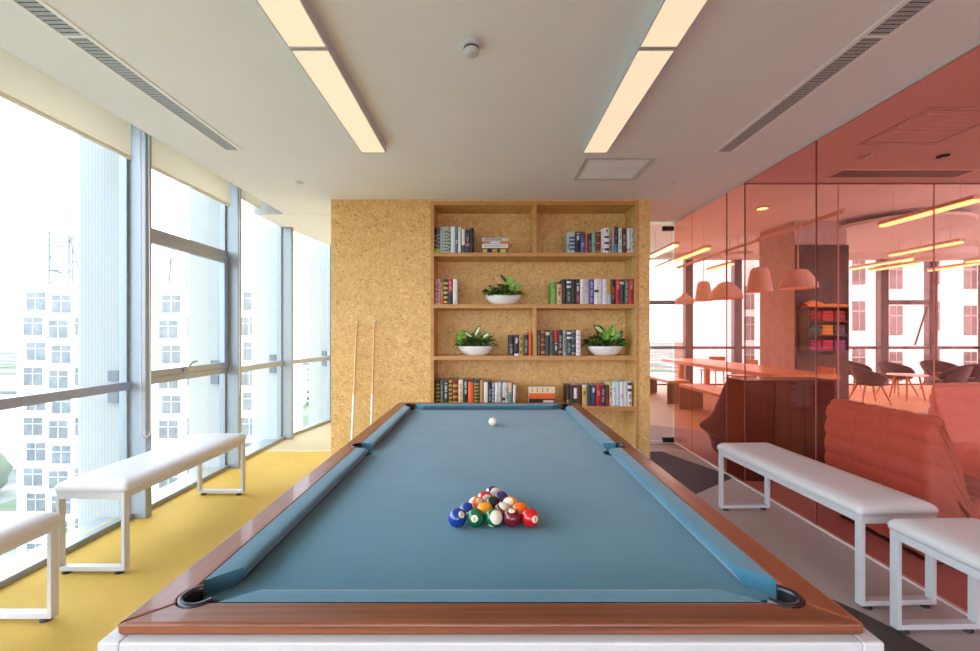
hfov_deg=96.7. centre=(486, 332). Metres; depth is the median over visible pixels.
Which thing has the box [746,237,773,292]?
pendant lamp
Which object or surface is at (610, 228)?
book
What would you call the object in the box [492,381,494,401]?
book
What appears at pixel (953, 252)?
ceiling disc
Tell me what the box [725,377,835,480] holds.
base cabinet
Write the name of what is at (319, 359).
window
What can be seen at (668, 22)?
ceiling light
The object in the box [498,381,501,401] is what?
book
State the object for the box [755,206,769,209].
recessed light
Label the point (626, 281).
book
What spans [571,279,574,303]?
book
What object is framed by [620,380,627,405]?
book
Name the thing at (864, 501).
bench
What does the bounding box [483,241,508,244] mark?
book
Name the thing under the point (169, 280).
roof frame
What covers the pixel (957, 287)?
tower block
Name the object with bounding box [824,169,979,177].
ceiling vent
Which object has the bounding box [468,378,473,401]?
book
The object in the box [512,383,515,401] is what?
book
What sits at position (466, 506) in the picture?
ball
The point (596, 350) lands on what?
bowl
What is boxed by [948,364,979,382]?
armchair
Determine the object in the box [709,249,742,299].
pendant lamp
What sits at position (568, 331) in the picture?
book
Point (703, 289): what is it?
pendant lamp
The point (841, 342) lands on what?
textile
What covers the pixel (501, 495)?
ball
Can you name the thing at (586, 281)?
book
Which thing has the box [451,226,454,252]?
book
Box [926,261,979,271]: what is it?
tube light
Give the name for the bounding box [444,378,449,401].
book
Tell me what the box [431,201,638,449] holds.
bookcase
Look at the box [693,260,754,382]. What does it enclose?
tower block
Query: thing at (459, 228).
book
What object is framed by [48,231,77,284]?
roof frame
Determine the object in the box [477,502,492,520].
ball
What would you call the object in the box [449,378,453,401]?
book
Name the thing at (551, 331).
book
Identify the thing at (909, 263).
tube light
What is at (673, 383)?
wooden bench
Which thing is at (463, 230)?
book
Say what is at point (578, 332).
book
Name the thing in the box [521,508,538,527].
ball
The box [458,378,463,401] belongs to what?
book
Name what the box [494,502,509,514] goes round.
ball
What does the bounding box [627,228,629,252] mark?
book
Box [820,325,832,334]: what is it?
textile
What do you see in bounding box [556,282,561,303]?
book
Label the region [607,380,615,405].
book
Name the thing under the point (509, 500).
ball
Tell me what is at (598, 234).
book
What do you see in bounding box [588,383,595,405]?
book
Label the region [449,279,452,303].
book
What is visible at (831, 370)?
wooden chair
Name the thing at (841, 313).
textile
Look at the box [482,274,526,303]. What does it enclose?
planter
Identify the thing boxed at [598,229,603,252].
book
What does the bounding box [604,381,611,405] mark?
book
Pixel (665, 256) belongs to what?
trim
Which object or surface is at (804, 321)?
wall shelf
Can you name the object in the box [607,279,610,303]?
book
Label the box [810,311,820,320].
textile
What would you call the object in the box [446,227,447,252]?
book
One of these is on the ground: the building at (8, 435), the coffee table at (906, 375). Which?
the building at (8, 435)
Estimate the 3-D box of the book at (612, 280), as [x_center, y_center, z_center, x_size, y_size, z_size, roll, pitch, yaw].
[1.324,-0.432,4.662,0.040,0.262,0.201,0,0,0]
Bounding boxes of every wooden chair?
[700,356,725,386]
[727,359,757,376]
[817,366,834,379]
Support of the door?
in the wall at (976, 45)
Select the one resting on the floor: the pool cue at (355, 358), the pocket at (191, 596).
the pool cue at (355, 358)
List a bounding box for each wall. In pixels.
[331,200,649,458]
[673,41,979,616]
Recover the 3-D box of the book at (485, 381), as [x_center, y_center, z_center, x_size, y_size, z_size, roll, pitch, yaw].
[-0.011,0.639,4.650,0.041,0.253,0.200,0,0,0]
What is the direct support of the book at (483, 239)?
on the book at (484, 242)
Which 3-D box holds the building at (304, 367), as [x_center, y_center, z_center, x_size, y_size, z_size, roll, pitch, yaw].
[-95.000,23.080,185.000,30.800,16.600,16.800,0,0,0]
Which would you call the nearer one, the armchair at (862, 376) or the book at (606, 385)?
the book at (606, 385)
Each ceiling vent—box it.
[7,0,242,150]
[573,157,655,179]
[714,0,940,152]
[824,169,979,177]
[859,107,979,144]
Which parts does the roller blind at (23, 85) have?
pull chain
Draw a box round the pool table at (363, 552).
[98,402,883,650]
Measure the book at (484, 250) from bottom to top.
0.054 m
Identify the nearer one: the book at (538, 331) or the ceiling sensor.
the ceiling sensor
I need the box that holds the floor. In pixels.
[0,385,979,650]
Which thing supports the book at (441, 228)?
on the bookcase at (535, 256)
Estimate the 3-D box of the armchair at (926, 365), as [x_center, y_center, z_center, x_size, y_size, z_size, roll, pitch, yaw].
[10.747,1.012,10.360,0.694,0.741,0.572,0,0,17]
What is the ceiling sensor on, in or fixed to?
attached to the ceiling at (513, 120)
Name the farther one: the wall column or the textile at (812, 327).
the wall column
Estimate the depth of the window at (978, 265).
11.48 m
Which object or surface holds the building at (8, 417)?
on the ground
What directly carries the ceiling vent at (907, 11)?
in the ceiling at (513, 120)
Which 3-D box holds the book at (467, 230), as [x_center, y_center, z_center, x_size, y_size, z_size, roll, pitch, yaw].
[-0.202,-0.958,4.650,0.044,0.248,0.201,0,0,0]
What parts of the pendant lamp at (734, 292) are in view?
lamp shade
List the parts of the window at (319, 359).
sill, glazing frame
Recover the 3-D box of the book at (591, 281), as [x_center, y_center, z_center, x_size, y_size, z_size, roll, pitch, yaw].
[1.096,-0.432,4.661,0.048,0.262,0.201,0,0,0]
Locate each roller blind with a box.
[0,47,151,437]
[152,137,245,396]
[242,190,260,208]
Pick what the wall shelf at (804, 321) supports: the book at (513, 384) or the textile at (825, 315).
the textile at (825, 315)
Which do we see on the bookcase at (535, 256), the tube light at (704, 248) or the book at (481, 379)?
the book at (481, 379)
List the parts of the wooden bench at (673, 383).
leg, seat, leg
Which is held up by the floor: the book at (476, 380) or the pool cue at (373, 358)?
the pool cue at (373, 358)
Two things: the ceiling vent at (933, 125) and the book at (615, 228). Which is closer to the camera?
the ceiling vent at (933, 125)
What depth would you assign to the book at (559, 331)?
4.56 m
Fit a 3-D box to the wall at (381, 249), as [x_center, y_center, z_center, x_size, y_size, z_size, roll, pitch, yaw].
[0.036,-0.370,7.960,3.309,3.500,6.881,0,0,0]
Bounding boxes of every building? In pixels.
[0,376,16,397]
[0,408,16,426]
[0,427,16,468]
[303,350,308,381]
[303,366,307,404]
[306,382,308,401]
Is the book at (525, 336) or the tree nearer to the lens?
the book at (525, 336)
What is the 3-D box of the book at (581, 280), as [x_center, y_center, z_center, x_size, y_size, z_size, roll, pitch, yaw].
[0.997,-0.432,4.654,0.046,0.262,0.201,0,0,0]
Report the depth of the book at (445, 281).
4.56 m
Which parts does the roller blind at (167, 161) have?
pull chain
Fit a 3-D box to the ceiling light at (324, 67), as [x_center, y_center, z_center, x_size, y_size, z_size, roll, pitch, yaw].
[-0.834,-1.356,2.627,0.182,0.058,1.175,0,0,0]
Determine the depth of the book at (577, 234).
4.55 m
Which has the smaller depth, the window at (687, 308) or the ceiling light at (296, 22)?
the ceiling light at (296, 22)
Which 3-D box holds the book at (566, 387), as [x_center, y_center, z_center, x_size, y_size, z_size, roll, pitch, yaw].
[0.852,0.655,4.665,0.031,0.220,0.200,0,0,0]
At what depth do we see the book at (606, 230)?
4.55 m
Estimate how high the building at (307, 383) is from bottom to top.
7.600 m
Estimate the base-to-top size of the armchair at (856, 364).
0.741 m
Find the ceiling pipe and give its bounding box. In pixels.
[676,209,844,268]
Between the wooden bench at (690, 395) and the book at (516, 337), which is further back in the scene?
the wooden bench at (690, 395)
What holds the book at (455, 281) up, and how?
on the bookcase at (535, 256)
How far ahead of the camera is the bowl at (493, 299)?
4.57 m
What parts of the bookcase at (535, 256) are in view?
panel, panel, shelf, shelf, shelf, shelf, panel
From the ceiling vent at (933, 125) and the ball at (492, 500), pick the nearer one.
the ball at (492, 500)
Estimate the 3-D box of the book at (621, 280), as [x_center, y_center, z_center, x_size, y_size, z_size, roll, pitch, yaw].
[1.418,-0.432,4.667,0.042,0.262,0.200,0,0,0]
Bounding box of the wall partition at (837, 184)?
[746,183,979,397]
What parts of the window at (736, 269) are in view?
glazing frame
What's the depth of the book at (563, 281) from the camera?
4.56 m
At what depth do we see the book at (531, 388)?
4.56 m
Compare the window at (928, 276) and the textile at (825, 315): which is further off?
the window at (928, 276)
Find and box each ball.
[448,508,465,527]
[459,502,474,520]
[467,508,484,527]
[469,496,483,507]
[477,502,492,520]
[478,491,491,501]
[485,508,502,527]
[486,486,499,495]
[486,496,500,507]
[489,417,496,425]
[494,491,508,501]
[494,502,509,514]
[503,496,517,507]
[503,508,520,527]
[512,502,527,520]
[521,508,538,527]
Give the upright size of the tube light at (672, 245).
0.485 m
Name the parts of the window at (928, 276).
glazing frame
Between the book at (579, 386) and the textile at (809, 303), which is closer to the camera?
the book at (579, 386)
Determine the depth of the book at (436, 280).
4.56 m
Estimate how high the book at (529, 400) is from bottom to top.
0.077 m
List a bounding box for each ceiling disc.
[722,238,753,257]
[840,211,977,240]
[914,246,977,261]
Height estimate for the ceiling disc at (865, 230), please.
0.150 m
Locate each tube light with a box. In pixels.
[650,232,678,256]
[654,245,710,268]
[707,261,734,270]
[849,255,913,269]
[868,261,919,271]
[877,194,979,226]
[887,238,964,256]
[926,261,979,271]
[964,240,979,262]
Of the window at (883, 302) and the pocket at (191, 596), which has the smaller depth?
the pocket at (191, 596)
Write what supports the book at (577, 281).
on the bookcase at (535, 256)
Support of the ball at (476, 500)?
on the pool table at (363, 552)
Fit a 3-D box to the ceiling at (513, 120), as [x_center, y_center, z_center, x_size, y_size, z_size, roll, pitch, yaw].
[1.815,-1.772,3.010,8.970,0.797,17.220,0,0,0]
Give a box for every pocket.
[185,590,202,602]
[777,590,795,602]
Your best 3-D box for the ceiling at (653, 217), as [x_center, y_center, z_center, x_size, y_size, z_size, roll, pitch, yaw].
[0.185,-1.784,5.275,4.371,0.773,0.450,0,0,0]
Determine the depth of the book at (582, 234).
4.55 m
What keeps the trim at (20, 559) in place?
attached to the floor
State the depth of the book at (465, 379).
4.57 m
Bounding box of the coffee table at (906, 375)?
[886,373,928,400]
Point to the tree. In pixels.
(6, 467)
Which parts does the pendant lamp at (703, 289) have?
lamp shade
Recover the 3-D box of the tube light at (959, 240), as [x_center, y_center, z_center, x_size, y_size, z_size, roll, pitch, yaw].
[8.370,-1.827,8.360,0.100,0.485,1.380,0,0,0]
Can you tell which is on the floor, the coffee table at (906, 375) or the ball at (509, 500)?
the coffee table at (906, 375)
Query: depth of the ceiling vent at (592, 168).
3.66 m
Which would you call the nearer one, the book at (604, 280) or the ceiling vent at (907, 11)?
the ceiling vent at (907, 11)
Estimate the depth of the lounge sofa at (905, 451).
2.73 m
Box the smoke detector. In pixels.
[461,36,481,58]
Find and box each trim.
[0,439,271,573]
[254,201,282,214]
[650,253,979,259]
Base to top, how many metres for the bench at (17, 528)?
0.534 m
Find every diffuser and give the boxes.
[650,244,678,256]
[966,259,979,262]
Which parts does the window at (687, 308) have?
glazing frame, sill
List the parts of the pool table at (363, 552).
rail, rail, rail, rail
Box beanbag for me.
[699,381,725,452]
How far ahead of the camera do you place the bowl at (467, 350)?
4.57 m
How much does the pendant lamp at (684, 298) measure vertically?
0.972 m
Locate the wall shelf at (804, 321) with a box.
[798,307,848,350]
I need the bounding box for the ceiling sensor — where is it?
[935,153,950,158]
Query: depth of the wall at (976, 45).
3.11 m
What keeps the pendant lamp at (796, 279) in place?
hanging from the ceiling pipe
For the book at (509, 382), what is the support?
on the bookcase at (535, 256)
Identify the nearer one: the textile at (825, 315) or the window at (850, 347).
the textile at (825, 315)
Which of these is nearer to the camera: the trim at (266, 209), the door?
the trim at (266, 209)
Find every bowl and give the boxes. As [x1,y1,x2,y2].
[458,346,492,354]
[485,295,521,303]
[587,346,623,354]
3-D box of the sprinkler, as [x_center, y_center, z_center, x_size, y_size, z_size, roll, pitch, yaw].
[2.950,-1.377,3.410,0.110,0.015,0.110,0,0,0]
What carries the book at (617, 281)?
on the bookcase at (535, 256)
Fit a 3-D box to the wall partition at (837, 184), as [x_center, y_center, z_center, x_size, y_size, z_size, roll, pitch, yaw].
[4.290,-0.022,4.030,3.819,2.785,0.024,0,0,0]
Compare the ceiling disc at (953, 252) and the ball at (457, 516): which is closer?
the ball at (457, 516)
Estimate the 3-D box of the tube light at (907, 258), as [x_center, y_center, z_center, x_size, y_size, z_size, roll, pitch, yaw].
[9.200,-1.827,10.025,0.100,0.485,1.950,0,0,0]
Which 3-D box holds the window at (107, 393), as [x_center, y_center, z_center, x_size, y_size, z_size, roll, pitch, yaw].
[-2.790,0.080,2.688,0.520,4.600,1.205,0,0,0]
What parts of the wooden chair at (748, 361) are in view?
seat, backrest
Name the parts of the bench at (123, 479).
leg frame, rail, leg frame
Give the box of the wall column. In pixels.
[760,221,846,368]
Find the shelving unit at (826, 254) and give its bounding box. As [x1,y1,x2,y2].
[795,245,848,399]
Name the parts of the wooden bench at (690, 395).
leg, seat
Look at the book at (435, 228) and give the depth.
4.56 m
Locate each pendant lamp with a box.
[675,264,694,303]
[694,257,712,301]
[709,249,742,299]
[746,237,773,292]
[778,223,818,289]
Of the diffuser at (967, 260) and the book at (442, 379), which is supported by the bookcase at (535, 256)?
the book at (442, 379)
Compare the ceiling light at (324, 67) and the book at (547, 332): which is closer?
the ceiling light at (324, 67)
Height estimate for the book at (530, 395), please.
0.057 m
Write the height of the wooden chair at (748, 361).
0.802 m
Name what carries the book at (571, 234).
on the bookcase at (535, 256)
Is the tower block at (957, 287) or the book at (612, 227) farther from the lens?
the tower block at (957, 287)
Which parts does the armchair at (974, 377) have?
seat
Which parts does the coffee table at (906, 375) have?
leg, leg, leg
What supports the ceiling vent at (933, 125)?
attached to the ceiling at (513, 120)
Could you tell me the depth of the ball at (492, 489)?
1.56 m
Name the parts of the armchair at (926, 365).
seat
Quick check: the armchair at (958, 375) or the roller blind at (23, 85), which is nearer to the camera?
the roller blind at (23, 85)
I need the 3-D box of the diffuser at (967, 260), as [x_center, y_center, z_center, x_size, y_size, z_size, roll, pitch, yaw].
[10.900,-1.603,9.250,0.090,0.035,1.260,0,0,0]
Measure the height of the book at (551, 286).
0.232 m
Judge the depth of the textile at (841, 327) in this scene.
7.74 m
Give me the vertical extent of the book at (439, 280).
0.262 m
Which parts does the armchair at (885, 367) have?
leg, seat, leg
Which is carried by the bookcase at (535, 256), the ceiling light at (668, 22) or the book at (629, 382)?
the book at (629, 382)
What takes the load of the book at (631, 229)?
on the bookcase at (535, 256)
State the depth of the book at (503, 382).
4.56 m
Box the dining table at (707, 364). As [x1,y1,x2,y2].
[662,358,839,384]
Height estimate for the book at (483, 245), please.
0.043 m
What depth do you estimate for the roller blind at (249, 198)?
4.77 m
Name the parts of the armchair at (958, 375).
seat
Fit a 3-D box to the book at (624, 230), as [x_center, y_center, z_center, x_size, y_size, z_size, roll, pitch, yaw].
[1.438,-0.965,4.654,0.046,0.261,0.201,0,0,0]
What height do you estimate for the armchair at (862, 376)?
0.741 m
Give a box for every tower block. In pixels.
[17,285,302,555]
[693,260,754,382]
[755,260,977,382]
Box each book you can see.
[435,228,436,252]
[435,279,437,303]
[436,378,441,401]
[437,228,439,252]
[438,279,442,303]
[440,227,442,252]
[440,378,444,401]
[441,282,442,303]
[443,227,445,252]
[443,279,448,303]
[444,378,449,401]
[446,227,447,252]
[448,227,450,252]
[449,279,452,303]
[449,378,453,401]
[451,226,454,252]
[453,279,458,303]
[453,378,458,401]
[455,227,457,252]
[458,227,461,252]
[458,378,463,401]
[462,229,465,252]
[464,378,467,401]
[466,229,469,252]
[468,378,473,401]
[470,228,473,252]
[474,378,479,401]
[480,378,483,401]
[482,238,508,243]
[482,244,507,249]
[482,248,506,252]
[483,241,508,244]
[484,380,487,401]
[488,379,491,401]
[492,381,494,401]
[495,381,497,401]
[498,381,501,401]
[502,380,504,401]
[505,381,507,401]
[508,335,513,355]
[508,381,511,401]
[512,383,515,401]
[514,335,518,355]
[519,335,523,355]
[524,335,527,355]
[527,333,531,355]
[528,385,554,392]
[528,393,554,398]
[528,398,554,401]
[537,330,539,355]
[540,330,544,355]
[545,330,549,355]
[548,282,555,303]
[550,330,553,355]
[554,330,557,355]
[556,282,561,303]
[558,330,561,355]
[559,279,565,303]
[562,330,566,355]
[563,383,569,401]
[564,232,568,252]
[566,279,570,303]
[567,330,570,355]
[567,383,572,401]
[569,232,574,252]
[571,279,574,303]
[571,330,575,355]
[571,383,576,402]
[575,232,579,252]
[575,279,579,303]
[575,383,581,405]
[576,330,580,355]
[579,383,586,405]
[580,232,584,252]
[580,279,583,303]
[584,279,588,303]
[584,383,590,405]
[585,234,587,252]
[588,234,590,252]
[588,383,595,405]
[589,279,593,303]
[590,232,595,252]
[592,383,600,405]
[594,279,598,303]
[596,232,600,252]
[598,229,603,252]
[599,279,602,303]
[599,383,604,405]
[601,383,608,405]
[603,279,606,303]
[604,228,608,252]
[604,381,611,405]
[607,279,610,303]
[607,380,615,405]
[608,227,611,252]
[611,279,614,303]
[611,380,619,405]
[612,227,613,252]
[614,227,617,252]
[615,279,619,303]
[615,380,623,405]
[618,228,621,252]
[620,279,623,303]
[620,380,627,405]
[622,228,626,252]
[624,279,628,303]
[624,380,631,405]
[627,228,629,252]
[629,279,632,303]
[630,228,633,252]
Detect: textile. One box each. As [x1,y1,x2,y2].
[799,300,847,306]
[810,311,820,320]
[810,325,820,334]
[810,340,820,349]
[820,311,832,320]
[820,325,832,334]
[820,340,832,349]
[832,311,844,320]
[832,325,844,334]
[832,340,844,349]
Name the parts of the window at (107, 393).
sill, glazing frame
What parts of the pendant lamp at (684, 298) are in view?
lamp shade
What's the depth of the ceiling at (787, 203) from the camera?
7.48 m
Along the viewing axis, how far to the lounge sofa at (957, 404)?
3.78 m
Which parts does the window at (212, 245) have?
sash, handle, sill, glazing frame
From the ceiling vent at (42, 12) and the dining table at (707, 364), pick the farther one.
the dining table at (707, 364)
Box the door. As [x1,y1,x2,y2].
[650,226,673,441]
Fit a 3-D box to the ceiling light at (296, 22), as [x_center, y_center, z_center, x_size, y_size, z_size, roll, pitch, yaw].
[-0.834,-1.356,1.442,0.182,0.058,1.175,0,0,0]
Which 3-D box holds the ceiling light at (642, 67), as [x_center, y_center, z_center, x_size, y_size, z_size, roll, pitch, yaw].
[0.795,-1.356,2.627,0.179,0.058,1.175,0,0,0]
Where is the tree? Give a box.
[0,452,13,488]
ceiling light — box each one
[255,0,327,47]
[290,38,385,152]
[583,38,675,152]
[638,0,708,47]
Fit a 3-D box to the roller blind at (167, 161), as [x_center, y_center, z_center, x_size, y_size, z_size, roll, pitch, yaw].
[-2.543,-0.476,3.902,0.135,2.259,1.144,0,0,0]
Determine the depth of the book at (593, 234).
4.56 m
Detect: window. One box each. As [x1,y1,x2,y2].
[0,124,151,588]
[152,182,241,508]
[242,205,292,458]
[293,238,330,435]
[650,300,684,384]
[683,259,733,384]
[731,259,759,376]
[849,346,880,384]
[876,259,929,384]
[924,261,978,384]
[978,265,979,363]
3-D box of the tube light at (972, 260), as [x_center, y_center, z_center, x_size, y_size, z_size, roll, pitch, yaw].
[10.900,-1.827,9.250,0.100,0.485,1.300,0,0,0]
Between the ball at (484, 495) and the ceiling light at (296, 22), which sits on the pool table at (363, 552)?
the ball at (484, 495)
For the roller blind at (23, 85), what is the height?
2.378 m
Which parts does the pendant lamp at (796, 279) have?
cord, lamp shade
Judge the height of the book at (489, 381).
0.258 m
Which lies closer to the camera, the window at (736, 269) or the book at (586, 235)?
the book at (586, 235)
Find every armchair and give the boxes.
[849,361,875,390]
[849,365,892,405]
[876,361,918,395]
[919,359,957,388]
[931,366,972,383]
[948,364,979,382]
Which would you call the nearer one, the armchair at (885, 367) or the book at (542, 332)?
the book at (542, 332)
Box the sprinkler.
[855,153,872,159]
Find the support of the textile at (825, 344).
on the wall shelf at (804, 321)
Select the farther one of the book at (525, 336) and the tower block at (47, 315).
the tower block at (47, 315)
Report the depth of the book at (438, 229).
4.55 m
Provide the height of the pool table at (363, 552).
0.812 m
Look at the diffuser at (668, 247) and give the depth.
8.46 m
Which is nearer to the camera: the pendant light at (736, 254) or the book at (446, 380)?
the book at (446, 380)
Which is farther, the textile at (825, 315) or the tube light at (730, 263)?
the tube light at (730, 263)
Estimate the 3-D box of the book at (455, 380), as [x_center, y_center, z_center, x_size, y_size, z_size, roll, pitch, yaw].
[-0.331,0.628,4.661,0.051,0.275,0.200,0,0,0]
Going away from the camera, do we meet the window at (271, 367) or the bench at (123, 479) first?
the bench at (123, 479)
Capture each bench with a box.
[0,511,60,622]
[54,433,246,574]
[650,373,689,403]
[679,384,721,408]
[717,442,938,609]
[887,518,979,634]
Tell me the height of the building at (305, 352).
20.600 m
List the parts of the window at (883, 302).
glazing frame, sill, stay arm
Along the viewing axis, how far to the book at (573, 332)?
4.57 m
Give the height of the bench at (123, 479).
0.534 m
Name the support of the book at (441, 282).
on the bookcase at (535, 256)
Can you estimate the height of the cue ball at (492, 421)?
0.057 m
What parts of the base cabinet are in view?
door, door, door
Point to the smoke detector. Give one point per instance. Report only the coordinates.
(471, 46)
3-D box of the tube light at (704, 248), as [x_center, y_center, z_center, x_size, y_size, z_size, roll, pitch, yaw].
[4.200,-1.827,9.530,0.100,0.485,2.540,0,0,0]
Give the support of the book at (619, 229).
on the bookcase at (535, 256)
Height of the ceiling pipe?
0.070 m
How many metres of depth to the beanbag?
4.79 m
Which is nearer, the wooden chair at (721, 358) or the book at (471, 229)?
the book at (471, 229)
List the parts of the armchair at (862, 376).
leg, leg, seat, leg, leg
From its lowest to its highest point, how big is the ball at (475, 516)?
0.057 m
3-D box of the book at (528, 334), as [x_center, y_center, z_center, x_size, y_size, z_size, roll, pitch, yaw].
[0.450,0.116,4.661,0.032,0.240,0.200,0,0,0]
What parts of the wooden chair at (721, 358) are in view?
backrest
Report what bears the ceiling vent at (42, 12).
in the ceiling at (513, 120)
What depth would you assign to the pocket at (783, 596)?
0.96 m
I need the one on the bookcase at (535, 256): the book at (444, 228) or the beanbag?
the book at (444, 228)
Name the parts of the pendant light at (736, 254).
panel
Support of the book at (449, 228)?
on the bookcase at (535, 256)
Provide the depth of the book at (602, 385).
4.56 m
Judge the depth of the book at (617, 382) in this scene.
4.56 m
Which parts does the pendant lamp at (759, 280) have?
lamp shade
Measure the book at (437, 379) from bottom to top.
0.275 m
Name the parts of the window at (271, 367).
sill, glazing frame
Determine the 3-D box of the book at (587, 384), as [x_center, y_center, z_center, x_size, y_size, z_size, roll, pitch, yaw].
[1.070,0.656,4.663,0.040,0.218,0.201,0,0,0]
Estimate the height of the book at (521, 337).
0.217 m
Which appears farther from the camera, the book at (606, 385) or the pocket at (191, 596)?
the book at (606, 385)
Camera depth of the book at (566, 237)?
4.61 m
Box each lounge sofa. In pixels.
[824,398,979,563]
[928,382,979,478]
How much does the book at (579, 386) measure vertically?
0.220 m
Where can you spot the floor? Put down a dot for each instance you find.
(180, 531)
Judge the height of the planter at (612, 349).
0.333 m
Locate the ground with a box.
[0,342,682,564]
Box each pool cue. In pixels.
[350,321,357,440]
[370,319,374,424]
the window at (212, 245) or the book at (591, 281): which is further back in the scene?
the book at (591, 281)
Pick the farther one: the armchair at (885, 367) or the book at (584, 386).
the armchair at (885, 367)
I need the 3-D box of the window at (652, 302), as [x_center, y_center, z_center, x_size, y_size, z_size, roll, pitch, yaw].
[4.595,-0.345,11.570,1.290,3.450,0.180,0,0,0]
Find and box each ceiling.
[0,0,979,244]
[650,184,979,252]
[650,214,686,221]
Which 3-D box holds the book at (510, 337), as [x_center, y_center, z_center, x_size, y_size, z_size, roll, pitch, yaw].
[0.255,0.129,4.662,0.048,0.214,0.201,0,0,0]
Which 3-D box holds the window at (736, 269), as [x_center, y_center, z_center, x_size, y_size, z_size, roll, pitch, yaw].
[7.175,-0.345,11.570,1.290,3.450,0.180,0,0,0]
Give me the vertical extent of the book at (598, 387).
0.218 m
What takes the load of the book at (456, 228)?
on the bookcase at (535, 256)
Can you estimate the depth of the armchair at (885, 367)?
9.83 m
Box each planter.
[455,325,497,354]
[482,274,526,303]
[581,324,627,354]
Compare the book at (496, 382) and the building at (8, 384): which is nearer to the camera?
the book at (496, 382)
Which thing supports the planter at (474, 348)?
on the bookcase at (535, 256)
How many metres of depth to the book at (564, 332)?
4.56 m
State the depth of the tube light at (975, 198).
5.77 m
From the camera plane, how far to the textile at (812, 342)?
7.74 m
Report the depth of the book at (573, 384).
4.56 m
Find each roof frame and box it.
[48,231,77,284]
[167,255,188,284]
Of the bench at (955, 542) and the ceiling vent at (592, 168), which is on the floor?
the bench at (955, 542)
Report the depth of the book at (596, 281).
4.55 m
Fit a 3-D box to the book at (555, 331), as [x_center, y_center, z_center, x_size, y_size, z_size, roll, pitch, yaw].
[0.723,0.103,4.661,0.038,0.266,0.201,0,0,0]
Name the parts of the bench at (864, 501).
leg frame, rail, leg frame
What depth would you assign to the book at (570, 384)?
4.55 m
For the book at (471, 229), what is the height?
0.266 m
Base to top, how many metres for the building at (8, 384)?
14.600 m
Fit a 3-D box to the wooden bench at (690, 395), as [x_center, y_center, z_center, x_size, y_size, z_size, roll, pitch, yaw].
[3.715,1.153,7.245,0.430,0.455,1.430,0,0,0]
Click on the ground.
(8, 358)
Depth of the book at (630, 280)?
4.56 m
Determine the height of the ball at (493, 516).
0.057 m
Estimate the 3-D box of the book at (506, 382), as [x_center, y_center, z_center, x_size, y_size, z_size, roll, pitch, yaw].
[0.208,0.642,4.651,0.028,0.247,0.201,0,0,0]
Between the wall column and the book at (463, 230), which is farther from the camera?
the wall column
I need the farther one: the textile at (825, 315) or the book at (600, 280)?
the textile at (825, 315)
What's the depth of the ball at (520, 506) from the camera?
1.41 m
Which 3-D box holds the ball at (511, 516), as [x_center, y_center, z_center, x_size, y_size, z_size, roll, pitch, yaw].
[0.079,0.582,1.373,0.057,0.057,0.057,0,0,-17]
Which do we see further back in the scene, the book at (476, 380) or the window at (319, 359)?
the window at (319, 359)
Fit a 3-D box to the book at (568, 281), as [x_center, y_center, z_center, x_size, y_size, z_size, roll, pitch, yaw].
[0.857,-0.432,4.654,0.046,0.262,0.201,0,0,0]
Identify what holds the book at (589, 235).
on the bookcase at (535, 256)
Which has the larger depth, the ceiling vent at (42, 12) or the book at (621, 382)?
the book at (621, 382)

